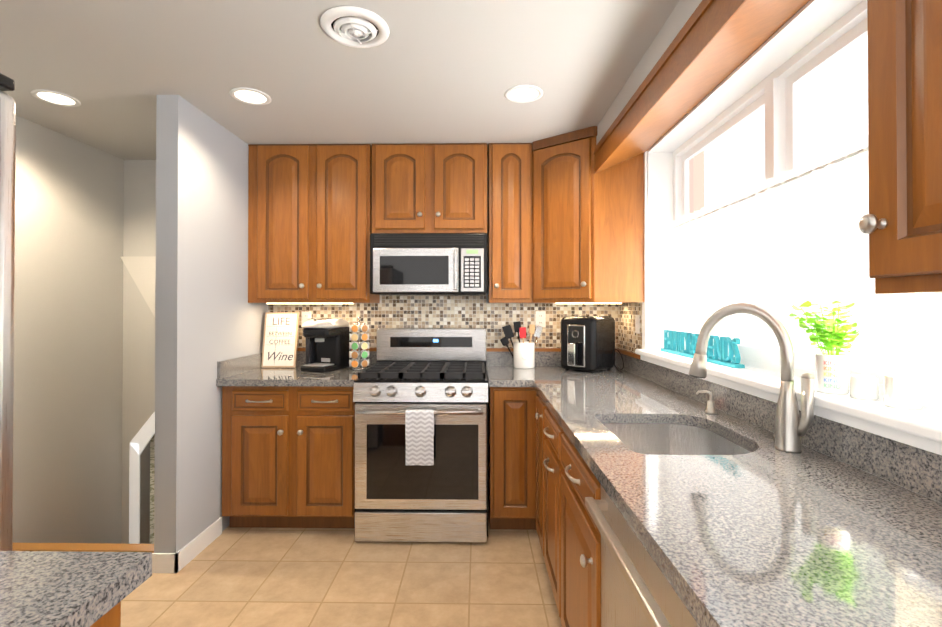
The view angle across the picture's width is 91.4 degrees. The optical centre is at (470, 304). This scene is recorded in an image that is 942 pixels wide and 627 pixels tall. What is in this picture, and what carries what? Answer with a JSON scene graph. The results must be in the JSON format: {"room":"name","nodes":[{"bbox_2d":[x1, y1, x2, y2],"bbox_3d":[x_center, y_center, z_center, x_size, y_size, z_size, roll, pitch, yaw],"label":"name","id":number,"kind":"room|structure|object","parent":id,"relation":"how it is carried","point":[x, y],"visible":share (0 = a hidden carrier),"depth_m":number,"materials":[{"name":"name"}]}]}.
{"room":"kitchen","nodes":[
{"label":"kitchen","id":0,"kind":"room"},
{"bbox_2d":[12,115,123,542],"bbox_3d":[-2.624,0.908,1.020,0.100,4.060,4.860,0,0,1],"label":"wall","id":1,"kind":"structure","parent":0,"point":[68,356],"depth_m":2.90,"materials":[{"name":"grey paint"}]},
{"bbox_2d":[12,543,153,552],"bbox_3d":[-2.072,1.488,2.514,0.958,0.322,0.075,0,0,1],"label":"trim","id":2,"kind":"structure","parent":1,"relation":"attached to","point":[101,547],"depth_m":2.51,"materials":[{"name":"brown wood"}]},
{"bbox_2d":[121,256,155,316],"bbox_3d":[-2.314,0.043,3.336,0.450,0.774,0.028,0,0,1],"label":"soffit","id":3,"kind":"structure","parent":0,"point":[142,270],"depth_m":3.33,"materials":[{"name":"white paint"}]},
{"bbox_2d":[154,95,267,552],"bbox_3d":[-1.532,0.947,2.826,0.112,4.010,1.015,0,0,1],"label":"wall","id":4,"kind":"structure","parent":0,"point":[208,316],"depth_m":2.46,"materials":[{"name":"grey paint"}]},
{"bbox_2d":[152,517,221,572],"bbox_3d":[-1.537,1.302,2.507,0.136,0.095,0.407,0,0,1],"label":"baseboard","id":5,"kind":"structure","parent":4,"relation":"attached to","point":[180,559],"depth_m":2.38,"materials":[{"name":"white wood"}]},
{"bbox_2d":[122,158,487,543],"bbox_3d":[-0.681,0.926,3.370,3.915,4.060,0.100,0,0,1],"label":"wall","id":6,"kind":"structure","parent":0,"point":[138,391],"depth_m":3.35,"materials":[{"name":"grey paint"}]},
{"bbox_2d":[129,412,154,543],"bbox_3d":[-2.281,1.440,3.385,0.386,1.832,0.112,0,0,1],"label":"trim","id":7,"kind":"structure","parent":6,"relation":"attached to","point":[141,439],"depth_m":3.33,"materials":[{"name":"white wood"}]},
{"bbox_2d":[248,144,379,303],"bbox_3d":[-1.067,-0.526,3.157,0.806,1.054,0.358,0,0,1],"label":"upper cabinet","id":8,"kind":"object","parent":6,"relation":"attached to","point":[309,219],"visible":1,"depth_m":3.01,"materials":[{"name":"brown wood"}]},
{"bbox_2d":[372,143,486,232],"bbox_3d":[-0.272,-0.760,3.147,0.760,0.588,0.358,0,0,1],"label":"upper cabinet","id":9,"kind":"object","parent":6,"relation":"attached to","point":[431,188],"visible":1,"depth_m":3.00,"materials":[{"name":"brown wood"}]},
{"bbox_2d":[370,233,486,294],"bbox_3d":[-0.272,-0.259,3.114,0.758,0.394,0.400,0,0,1],"label":"over-the-range microwave","id":10,"kind":"object","parent":9,"relation":"attached to","point":[428,263],"visible":1,"depth_m":2.94,"materials":[{"name":"silver plastic"}]},
{"bbox_2d":[488,143,531,302],"bbox_3d":[0.261,-0.531,3.137,0.280,1.046,0.358,0,0,1],"label":"upper cabinet","id":11,"kind":"object","parent":6,"relation":"attached to","point":[509,222],"visible":1,"depth_m":2.99,"materials":[{"name":"brown wood"}]},
{"bbox_2d":[532,126,643,303],"bbox_3d":[0.726,-0.528,3.017,0.648,1.054,0.584,0,0,1],"label":"upper cabinet","id":12,"kind":"object","parent":6,"relation":"attached to","point":[587,235],"visible":0.98,"depth_m":2.77,"materials":[{"name":"brown wood"}]},
{"bbox_2d":[0,0,679,159],"bbox_3d":[-0.742,-1.098,1.007,3.965,0.050,4.860,0,0,1],"label":"ceiling","id":13,"kind":"structure","parent":0,"point":[438,71],"depth_m":2.06,"materials":[{"name":"grey paint"}]},
{"bbox_2d":[31,89,80,106],"bbox_3d":[-2.134,-1.058,2.368,0.194,0.006,0.194,0,0,1],"label":"recessed light","id":14,"kind":"object","parent":13,"relation":"in","point":[55,98],"visible":1,"depth_m":2.36,"materials":[{"name":"white plastic"}]},
{"bbox_2d":[229,87,270,104],"bbox_3d":[-1.124,-1.058,2.348,0.194,0.006,0.194,0,0,1],"label":"recessed light","id":15,"kind":"object","parent":13,"relation":"in","point":[251,96],"visible":1,"depth_m":2.34,"materials":[{"name":"white"}]},
{"bbox_2d":[320,6,389,47],"bbox_3d":[-0.446,-1.048,1.772,0.260,0.035,0.260,0,0,1],"label":"ceiling vent","id":16,"kind":"object","parent":13,"relation":"in","point":[354,26],"visible":1,"depth_m":1.74,"materials":[{"name":"white metal"}]},
{"bbox_2d":[504,85,542,102],"bbox_3d":[0.266,-1.058,2.322,0.194,0.006,0.194,0,0,1],"label":"recessed light","id":17,"kind":"object","parent":13,"relation":"in","point":[523,93],"visible":1,"depth_m":2.31,"materials":[{"name":"white"}]},
{"bbox_2d":[121,505,561,626],"bbox_3d":[-0.742,1.397,0.987,3.965,0.120,4.860,0,0,1],"label":"floor","id":18,"kind":"structure","parent":0,"point":[278,577],"depth_m":2.21,"materials":[{"name":"tile"}]},
{"bbox_2d":[0,73,15,550],"bbox_3d":[-1.376,0.439,0.580,0.908,1.790,0.851,0,0,1],"label":"fridge","id":19,"kind":"object","parent":18,"relation":"on","point":[7,174],"visible":1,"depth_m":0.91,"materials":[{"name":"silver metal"}]},
{"bbox_2d":[96,603,120,626],"bbox_3d":[-0.750,0.892,-0.094,0.330,0.874,1.690,0,0,1],"label":"base cabinet","id":20,"kind":"object","parent":18,"relation":"on","point":[114,620],"depth_m":0.74,"materials":[{"name":"brown wood"}]},
{"bbox_2d":[0,551,151,626],"bbox_3d":[-0.741,0.434,-0.125,0.370,0.039,1.820,0,0,1],"label":"countertop","id":21,"kind":"structure","parent":20,"relation":"on","point":[38,588],"depth_m":0.70,"materials":[{"name":"grey stone"}]},
{"bbox_2d":[216,365,368,527],"bbox_3d":[-1.067,0.896,2.988,0.810,0.914,0.673,0,0,1],"label":"base cabinet","id":22,"kind":"object","parent":18,"relation":"on","point":[288,447],"visible":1,"depth_m":2.69,"materials":[{"name":"brown wood"}]},
{"bbox_2d":[261,312,299,367],"bbox_3d":[-1.325,0.248,3.202,0.235,0.383,0.078,0,0,1],"label":"sign","id":23,"kind":"object","parent":22,"relation":"on","point":[280,341],"visible":1,"depth_m":3.19,"materials":[{"name":"white wood"}]},
{"bbox_2d":[300,318,350,371],"bbox_3d":[-0.996,0.267,3.119,0.245,0.345,0.315,0,0,19],"label":"coffee maker","id":24,"kind":"object","parent":22,"relation":"on","point":[327,344],"visible":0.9,"depth_m":3.08,"materials":[{"name":"black plastic"}]},
{"bbox_2d":[349,317,368,370],"bbox_3d":[-0.750,0.261,3.087,0.137,0.355,0.136,0,0,1],"label":"carousel","id":25,"kind":"object","parent":22,"relation":"on","point":[354,362],"visible":1,"depth_m":3.04,"materials":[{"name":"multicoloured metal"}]},
{"bbox_2d":[353,328,487,542],"bbox_3d":[-0.280,0.760,2.882,0.760,1.185,0.748,0,0,1],"label":"gas range","id":26,"kind":"object","parent":18,"relation":"on","point":[420,397],"visible":1,"depth_m":2.58,"materials":[{"name":"silver metal"}]},
{"bbox_2d":[488,386,505,528],"bbox_3d":[0.253,0.916,2.984,0.274,0.874,0.640,0,0,1],"label":"base cabinet","id":27,"kind":"object","parent":18,"relation":"on","point":[497,520],"depth_m":2.69,"materials":[{"name":"brown wood"}]},
{"bbox_2d":[486,366,941,626],"bbox_3d":[0.542,0.454,1.314,0.923,0.056,3.937,0,0,1],"label":"countertop","id":28,"kind":"structure","parent":27,"relation":"on","point":[629,536],"depth_m":1.03,"materials":[{"name":"grey stone"}]},
{"bbox_2d":[500,321,542,368],"bbox_3d":[0.353,0.280,3.194,0.300,0.319,0.154,0,0,1],"label":"utensil crock","id":29,"kind":"object","parent":28,"relation":"on","point":[523,355],"visible":1,"depth_m":3.16,"materials":[{"name":"white ceramic"}]},
{"bbox_2d":[561,316,623,372],"bbox_3d":[0.802,0.259,3.074,0.411,0.359,0.375,0,0,1],"label":"air fryer","id":30,"kind":"object","parent":28,"relation":"on","point":[587,343],"visible":1,"depth_m":2.94,"materials":[{"name":"black plastic"}]},
{"bbox_2d":[610,422,749,453],"bbox_3d":[0.677,0.565,1.550,0.432,0.194,0.526,0,0,1],"label":"sink","id":31,"kind":"object","parent":28,"relation":"in","point":[644,435],"depth_m":1.80,"materials":[{"name":"silver metal"}]},
{"bbox_2d":[688,303,814,452],"bbox_3d":[0.845,0.212,1.571,0.266,0.430,0.560,0,0,1],"label":"sink faucet","id":32,"kind":"object","parent":28,"relation":"on","point":[791,427],"visible":1,"depth_m":1.34,"materials":[{"name":"silver metal"}]},
{"bbox_2d":[596,0,701,144],"bbox_3d":[0.884,-1.007,1.784,0.297,0.120,1.931,0,0,1],"label":"wall","id":33,"kind":"structure","parent":0,"point":[678,18],"depth_m":1.89,"materials":[{"name":"grey paint"}]},
{"bbox_2d":[594,0,808,173],"bbox_3d":[0.875,-0.866,1.784,0.311,0.160,1.931,0,0,1],"label":"window valance","id":34,"kind":"object","parent":33,"relation":"attached to","point":[713,45],"visible":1,"depth_m":1.66,"materials":[{"name":"brown wood"}]},
{"bbox_2d":[618,0,941,503],"bbox_3d":[1.131,0.167,0.969,0.220,2.580,4.860,0,0,1],"label":"wall","id":35,"kind":"structure","parent":0,"point":[647,192],"depth_m":1.80,"materials":[{"name":"grey paint"}]},
{"bbox_2d":[217,295,941,502],"bbox_3d":[-0.236,0.190,1.339,2.522,0.540,3.958,0,0,1],"label":"backsplash","id":36,"kind":"structure","parent":35,"relation":"attached to","point":[915,469],"depth_m":3.15,"materials":[{"name":"tile"}]},
{"bbox_2d":[301,311,310,326],"bbox_3d":[-1.189,0.111,3.322,0.072,0.116,0.007,0,0,1],"label":"electrical outlet","id":37,"kind":"object","parent":36,"relation":"attached to","point":[305,316],"visible":0.67,"depth_m":3.32,"materials":[{"name":"white plastic"}]},
{"bbox_2d":[536,311,545,326],"bbox_3d":[0.499,0.110,3.297,0.072,0.116,0.007,0,0,1],"label":"electrical outlet","id":38,"kind":"object","parent":36,"relation":"attached to","point":[541,318],"visible":0.98,"depth_m":3.30,"materials":[{"name":"white plastic"}]},
{"bbox_2d":[635,315,639,333],"bbox_3d":[1.034,0.125,2.871,0.014,0.116,0.072,0,0,1],"label":"light switch","id":39,"kind":"object","parent":36,"relation":"attached to","point":[637,323],"visible":1,"depth_m":2.86,"materials":[{"name":"white plastic"}]},
{"bbox_2d":[642,0,893,395],"bbox_3d":[1.135,-0.296,1.833,0.231,1.240,1.900,0,0,1],"label":"window","id":40,"kind":"structure","parent":35,"relation":"in","point":[806,41],"depth_m":1.82,"materials":[{"name":"white"}]},
{"bbox_2d":[635,349,692,374],"bbox_3d":[0.957,0.299,2.231,0.282,0.064,1.031,0,0,1],"label":"window sill","id":41,"kind":"structure","parent":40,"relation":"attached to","point":[682,364],"depth_m":2.38,"materials":[{"name":"white"}]},
{"bbox_2d":[661,330,744,367],"bbox_3d":[1.109,0.205,2.269,0.043,0.123,0.760,0,0,1],"label":"decorative sign","id":42,"kind":"object","parent":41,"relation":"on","point":[673,342],"visible":0.88,"depth_m":2.12,"materials":[{"name":"teal paint"}]},
{"bbox_2d":[700,362,780,402],"bbox_3d":[0.990,0.294,1.652,0.364,0.064,0.888,0,0,1],"label":"window sill","id":43,"kind":"structure","parent":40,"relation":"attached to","point":[764,384],"depth_m":1.70,"materials":[{"name":"white"}]},
{"bbox_2d":[665,135,941,365],"bbox_3d":[1.141,-0.153,1.831,0.040,0.645,1.776,0,0,1],"label":"cafe curtain","id":44,"kind":"object","parent":40,"relation":"hanging from","point":[778,247],"visible":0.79,"depth_m":1.65,"materials":[{"name":"white fabric"}]},
{"bbox_2d":[814,381,941,454],"bbox_3d":[0.982,0.290,1.168,0.364,0.064,0.779,0,0,1],"label":"window sill","id":45,"kind":"structure","parent":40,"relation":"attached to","point":[921,428],"depth_m":1.11,"materials":[{"name":"white"}]},
{"bbox_2d":[789,301,859,393],"bbox_3d":[1.033,0.124,1.352,0.150,0.270,0.156,0,0,1],"label":"potted plant","id":46,"kind":"object","parent":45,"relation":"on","point":[832,369],"visible":1,"depth_m":1.33,"materials":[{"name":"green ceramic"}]},
{"bbox_2d":[850,374,868,399],"bbox_3d":[1.080,0.228,1.264,0.059,0.062,0.059,0,0,-8],"label":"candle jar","id":47,"kind":"object","parent":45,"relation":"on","point":[864,387],"depth_m":1.25,"materials":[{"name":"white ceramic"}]},
{"bbox_2d":[869,374,922,409],"bbox_3d":[1.084,0.219,1.154,0.071,0.078,0.071,0,0,-8],"label":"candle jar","id":48,"kind":"object","parent":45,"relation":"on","point":[889,400],"depth_m":1.15,"materials":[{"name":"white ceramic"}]},
{"bbox_2d":[859,0,941,293],"bbox_3d":[0.833,-0.547,0.531,0.358,1.054,0.565,0,0,1],"label":"upper cabinet","id":49,"kind":"object","parent":35,"relation":"attached to","point":[900,223],"visible":1,"depth_m":0.74,"materials":[{"name":"brown wood"}]},
{"bbox_3d":[-4.430,2.337,7.236,7.000,0.100,7.540,0,0,1],"label":"floor","id":50,"kind":"structure","parent":0,"visible":0},
{"bbox_2d":[150,434,154,543],"bbox_3d":[-4.295,2.271,6.255,4.300,0.014,3.900,0,0,1],"label":"rug","id":51,"kind":"object","parent":50,"relation":"on","point":[152,457],"depth_m":5.73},
{"label":"outside","id":52,"kind":"structure","parent":0,"visible":0},
{"bbox_2d":[704,36,884,395],"bbox_3d":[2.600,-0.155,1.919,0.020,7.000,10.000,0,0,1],"label":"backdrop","id":53,"kind":"structure","parent":52,"point":[833,105],"depth_m":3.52,"materials":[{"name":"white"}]},
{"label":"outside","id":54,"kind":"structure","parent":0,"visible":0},
{"bbox_2d":[689,150,704,213],"bbox_3d":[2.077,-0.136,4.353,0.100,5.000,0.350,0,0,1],"label":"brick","id":55,"kind":"object","parent":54,"point":[696,186],"depth_m":4.19,"materials":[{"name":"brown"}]}
]}

